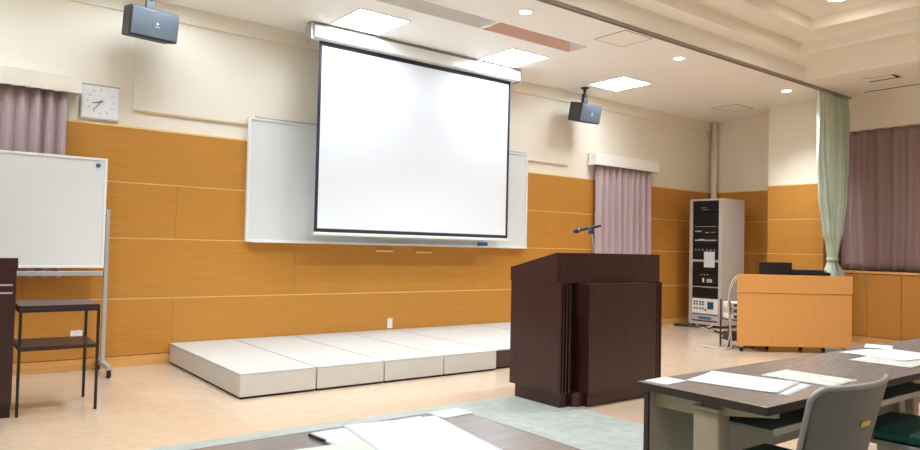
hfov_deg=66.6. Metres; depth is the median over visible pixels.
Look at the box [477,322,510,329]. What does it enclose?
stage platform
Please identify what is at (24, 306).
side table
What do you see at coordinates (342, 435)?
paper sheet
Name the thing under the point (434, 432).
paper sheet
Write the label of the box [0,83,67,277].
curtain
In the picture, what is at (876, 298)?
base cabinet
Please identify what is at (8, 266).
lectern
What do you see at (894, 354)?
paper sheet
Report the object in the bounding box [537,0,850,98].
rail
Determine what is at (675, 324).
power strip
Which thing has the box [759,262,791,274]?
monitor
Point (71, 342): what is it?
shelf
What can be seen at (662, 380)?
paper sheet
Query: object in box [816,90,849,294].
curtain
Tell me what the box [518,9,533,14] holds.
recessed light
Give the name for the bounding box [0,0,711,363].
wall
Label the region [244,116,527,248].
whiteboard
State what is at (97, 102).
wall clock
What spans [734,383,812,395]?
paper sheet
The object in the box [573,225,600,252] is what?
microphone
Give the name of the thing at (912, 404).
table
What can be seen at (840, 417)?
chair
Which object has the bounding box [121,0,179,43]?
loudspeaker
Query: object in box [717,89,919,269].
wall
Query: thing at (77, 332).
wall outlet
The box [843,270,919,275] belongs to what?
countertop
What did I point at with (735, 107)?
ceiling access panel
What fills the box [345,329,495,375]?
stage platform
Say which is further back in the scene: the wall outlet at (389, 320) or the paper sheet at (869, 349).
the wall outlet at (389, 320)
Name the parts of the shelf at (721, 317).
post, post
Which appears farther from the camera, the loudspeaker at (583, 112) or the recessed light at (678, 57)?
the loudspeaker at (583, 112)
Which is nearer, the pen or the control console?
the pen
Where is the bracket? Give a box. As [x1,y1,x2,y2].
[377,250,392,251]
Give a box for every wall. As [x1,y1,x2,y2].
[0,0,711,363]
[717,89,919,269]
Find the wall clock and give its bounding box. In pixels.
[80,82,119,121]
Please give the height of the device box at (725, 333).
0.086 m
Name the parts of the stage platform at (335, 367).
panel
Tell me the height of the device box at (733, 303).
0.066 m
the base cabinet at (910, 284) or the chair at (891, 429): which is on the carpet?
the chair at (891, 429)
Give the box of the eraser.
[477,242,487,245]
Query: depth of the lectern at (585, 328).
5.61 m
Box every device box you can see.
[723,301,736,307]
[723,307,736,312]
[723,312,736,318]
[723,330,736,339]
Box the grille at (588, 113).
[579,103,601,123]
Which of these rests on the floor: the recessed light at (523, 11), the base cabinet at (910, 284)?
the base cabinet at (910, 284)
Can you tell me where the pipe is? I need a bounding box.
[711,122,717,198]
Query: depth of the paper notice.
11.58 m
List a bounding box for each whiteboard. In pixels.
[0,150,111,377]
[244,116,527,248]
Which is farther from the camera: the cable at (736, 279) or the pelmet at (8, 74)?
the cable at (736, 279)
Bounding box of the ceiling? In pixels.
[155,0,919,122]
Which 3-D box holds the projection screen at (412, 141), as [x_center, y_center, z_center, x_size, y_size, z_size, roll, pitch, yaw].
[-0.447,-0.982,8.432,3.040,2.285,0.164,3,-2,-37]
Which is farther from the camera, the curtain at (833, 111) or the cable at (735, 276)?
the curtain at (833, 111)
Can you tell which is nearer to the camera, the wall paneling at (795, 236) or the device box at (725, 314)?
the device box at (725, 314)
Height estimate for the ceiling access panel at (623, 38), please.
0.004 m
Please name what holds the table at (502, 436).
on the carpet
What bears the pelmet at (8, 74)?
attached to the wall at (220, 72)
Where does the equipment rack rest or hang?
on the floor
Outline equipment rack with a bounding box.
[689,198,744,328]
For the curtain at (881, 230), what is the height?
2.156 m
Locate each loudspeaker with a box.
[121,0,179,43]
[568,87,601,124]
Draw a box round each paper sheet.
[296,441,374,449]
[310,416,420,444]
[343,415,501,449]
[429,408,472,417]
[644,377,686,384]
[687,371,798,392]
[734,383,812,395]
[840,348,880,355]
[849,348,919,360]
[849,356,919,367]
[864,344,892,349]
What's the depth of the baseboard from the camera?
6.62 m
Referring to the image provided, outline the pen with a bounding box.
[308,433,329,442]
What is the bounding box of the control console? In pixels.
[792,269,829,275]
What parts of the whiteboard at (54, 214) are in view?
frame, cross rail, post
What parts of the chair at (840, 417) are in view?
seat, frame, backrest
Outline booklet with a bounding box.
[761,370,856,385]
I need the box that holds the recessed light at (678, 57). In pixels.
[672,56,685,59]
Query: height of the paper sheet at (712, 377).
0.008 m
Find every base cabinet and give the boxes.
[844,273,901,343]
[902,275,919,340]
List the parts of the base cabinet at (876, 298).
door, door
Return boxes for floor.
[0,322,919,449]
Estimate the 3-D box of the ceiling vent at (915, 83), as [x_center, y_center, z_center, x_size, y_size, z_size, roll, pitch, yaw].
[6.889,-1.948,8.823,0.070,0.009,3.400,3,-2,-37]
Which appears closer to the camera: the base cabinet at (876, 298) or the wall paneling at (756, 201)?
the base cabinet at (876, 298)
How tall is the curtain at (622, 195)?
1.726 m
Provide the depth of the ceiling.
8.35 m
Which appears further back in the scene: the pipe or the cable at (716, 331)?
the pipe
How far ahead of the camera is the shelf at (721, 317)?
9.27 m
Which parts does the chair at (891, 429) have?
leg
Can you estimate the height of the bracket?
0.020 m
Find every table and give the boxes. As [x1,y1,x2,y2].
[14,299,100,417]
[190,413,580,449]
[637,350,919,449]
[845,338,919,415]
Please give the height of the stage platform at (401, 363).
0.200 m
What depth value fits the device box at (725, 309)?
9.08 m
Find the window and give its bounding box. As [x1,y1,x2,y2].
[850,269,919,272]
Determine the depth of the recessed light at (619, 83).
9.99 m
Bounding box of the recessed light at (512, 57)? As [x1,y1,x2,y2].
[478,48,548,67]
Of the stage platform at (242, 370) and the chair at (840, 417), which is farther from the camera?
the stage platform at (242, 370)
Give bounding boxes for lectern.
[0,258,17,418]
[509,253,661,407]
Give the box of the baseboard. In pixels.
[12,317,688,374]
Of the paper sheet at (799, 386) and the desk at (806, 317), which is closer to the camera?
the paper sheet at (799, 386)
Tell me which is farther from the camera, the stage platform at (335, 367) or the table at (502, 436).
the stage platform at (335, 367)
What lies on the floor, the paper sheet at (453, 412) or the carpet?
the carpet
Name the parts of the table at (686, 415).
leg, arm, modesty panel, leg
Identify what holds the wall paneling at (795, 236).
attached to the wall at (779, 147)
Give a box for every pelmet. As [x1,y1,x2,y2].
[0,65,81,95]
[587,152,658,172]
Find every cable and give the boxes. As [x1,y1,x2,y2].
[673,324,722,333]
[698,321,727,331]
[699,279,736,347]
[705,276,736,349]
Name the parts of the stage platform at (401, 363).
panel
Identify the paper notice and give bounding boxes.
[704,252,714,267]
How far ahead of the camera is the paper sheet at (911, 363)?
3.51 m
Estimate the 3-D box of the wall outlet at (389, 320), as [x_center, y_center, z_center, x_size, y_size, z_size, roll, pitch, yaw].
[-0.863,1.208,8.609,0.070,0.120,0.010,3,-2,-37]
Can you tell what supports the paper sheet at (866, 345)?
on the table at (912, 404)
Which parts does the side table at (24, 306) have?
leg, frame rail, leg, leg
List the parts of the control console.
key panel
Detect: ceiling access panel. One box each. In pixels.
[595,30,652,46]
[712,104,753,111]
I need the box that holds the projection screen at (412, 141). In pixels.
[306,21,520,240]
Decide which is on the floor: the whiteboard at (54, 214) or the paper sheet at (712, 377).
the whiteboard at (54, 214)
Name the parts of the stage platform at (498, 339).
panel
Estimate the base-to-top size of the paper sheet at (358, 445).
0.001 m
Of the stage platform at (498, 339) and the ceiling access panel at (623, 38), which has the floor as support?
the stage platform at (498, 339)
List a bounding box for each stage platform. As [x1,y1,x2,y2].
[169,339,315,399]
[234,336,383,390]
[293,332,442,382]
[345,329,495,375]
[393,324,509,368]
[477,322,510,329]
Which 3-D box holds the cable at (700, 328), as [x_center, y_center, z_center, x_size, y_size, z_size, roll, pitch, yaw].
[4.087,1.618,11.005,0.471,0.111,1.070,2,-2,-11]
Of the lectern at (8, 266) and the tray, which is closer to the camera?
the lectern at (8, 266)
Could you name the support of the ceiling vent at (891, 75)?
in the ceiling
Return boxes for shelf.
[14,336,95,351]
[719,299,752,348]
[729,382,919,433]
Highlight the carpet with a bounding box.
[144,395,643,449]
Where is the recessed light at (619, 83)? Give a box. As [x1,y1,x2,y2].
[588,76,651,90]
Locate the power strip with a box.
[674,323,688,326]
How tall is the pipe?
3.517 m
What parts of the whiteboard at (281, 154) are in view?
rail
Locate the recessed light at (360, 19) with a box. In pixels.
[330,8,410,34]
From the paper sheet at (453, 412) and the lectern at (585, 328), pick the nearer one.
the paper sheet at (453, 412)
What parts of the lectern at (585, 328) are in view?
panel, panel, panel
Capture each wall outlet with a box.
[70,330,81,335]
[387,318,391,327]
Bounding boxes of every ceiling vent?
[860,73,903,82]
[863,83,919,92]
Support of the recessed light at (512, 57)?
in the ceiling
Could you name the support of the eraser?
on the whiteboard at (281, 154)
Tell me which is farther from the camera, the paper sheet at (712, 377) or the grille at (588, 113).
the grille at (588, 113)
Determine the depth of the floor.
5.42 m
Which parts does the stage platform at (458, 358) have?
panel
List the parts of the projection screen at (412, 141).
casing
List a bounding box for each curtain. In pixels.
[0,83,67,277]
[594,164,650,253]
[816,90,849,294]
[841,125,919,271]
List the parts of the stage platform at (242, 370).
panel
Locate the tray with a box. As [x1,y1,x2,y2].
[251,240,526,248]
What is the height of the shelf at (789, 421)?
0.045 m
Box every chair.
[743,374,888,449]
[870,412,919,449]
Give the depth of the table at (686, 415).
2.85 m
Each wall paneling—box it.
[13,119,710,363]
[717,190,767,273]
[767,183,840,293]
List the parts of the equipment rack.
rack rail, panel, panel, panel, rack rail, panel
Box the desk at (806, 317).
[737,274,852,350]
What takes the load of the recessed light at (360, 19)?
in the ceiling
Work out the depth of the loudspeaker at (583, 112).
10.19 m
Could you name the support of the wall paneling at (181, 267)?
attached to the wall at (220, 72)
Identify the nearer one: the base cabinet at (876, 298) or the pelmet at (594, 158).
the base cabinet at (876, 298)
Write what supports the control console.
on the desk at (806, 317)
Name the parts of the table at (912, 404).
leg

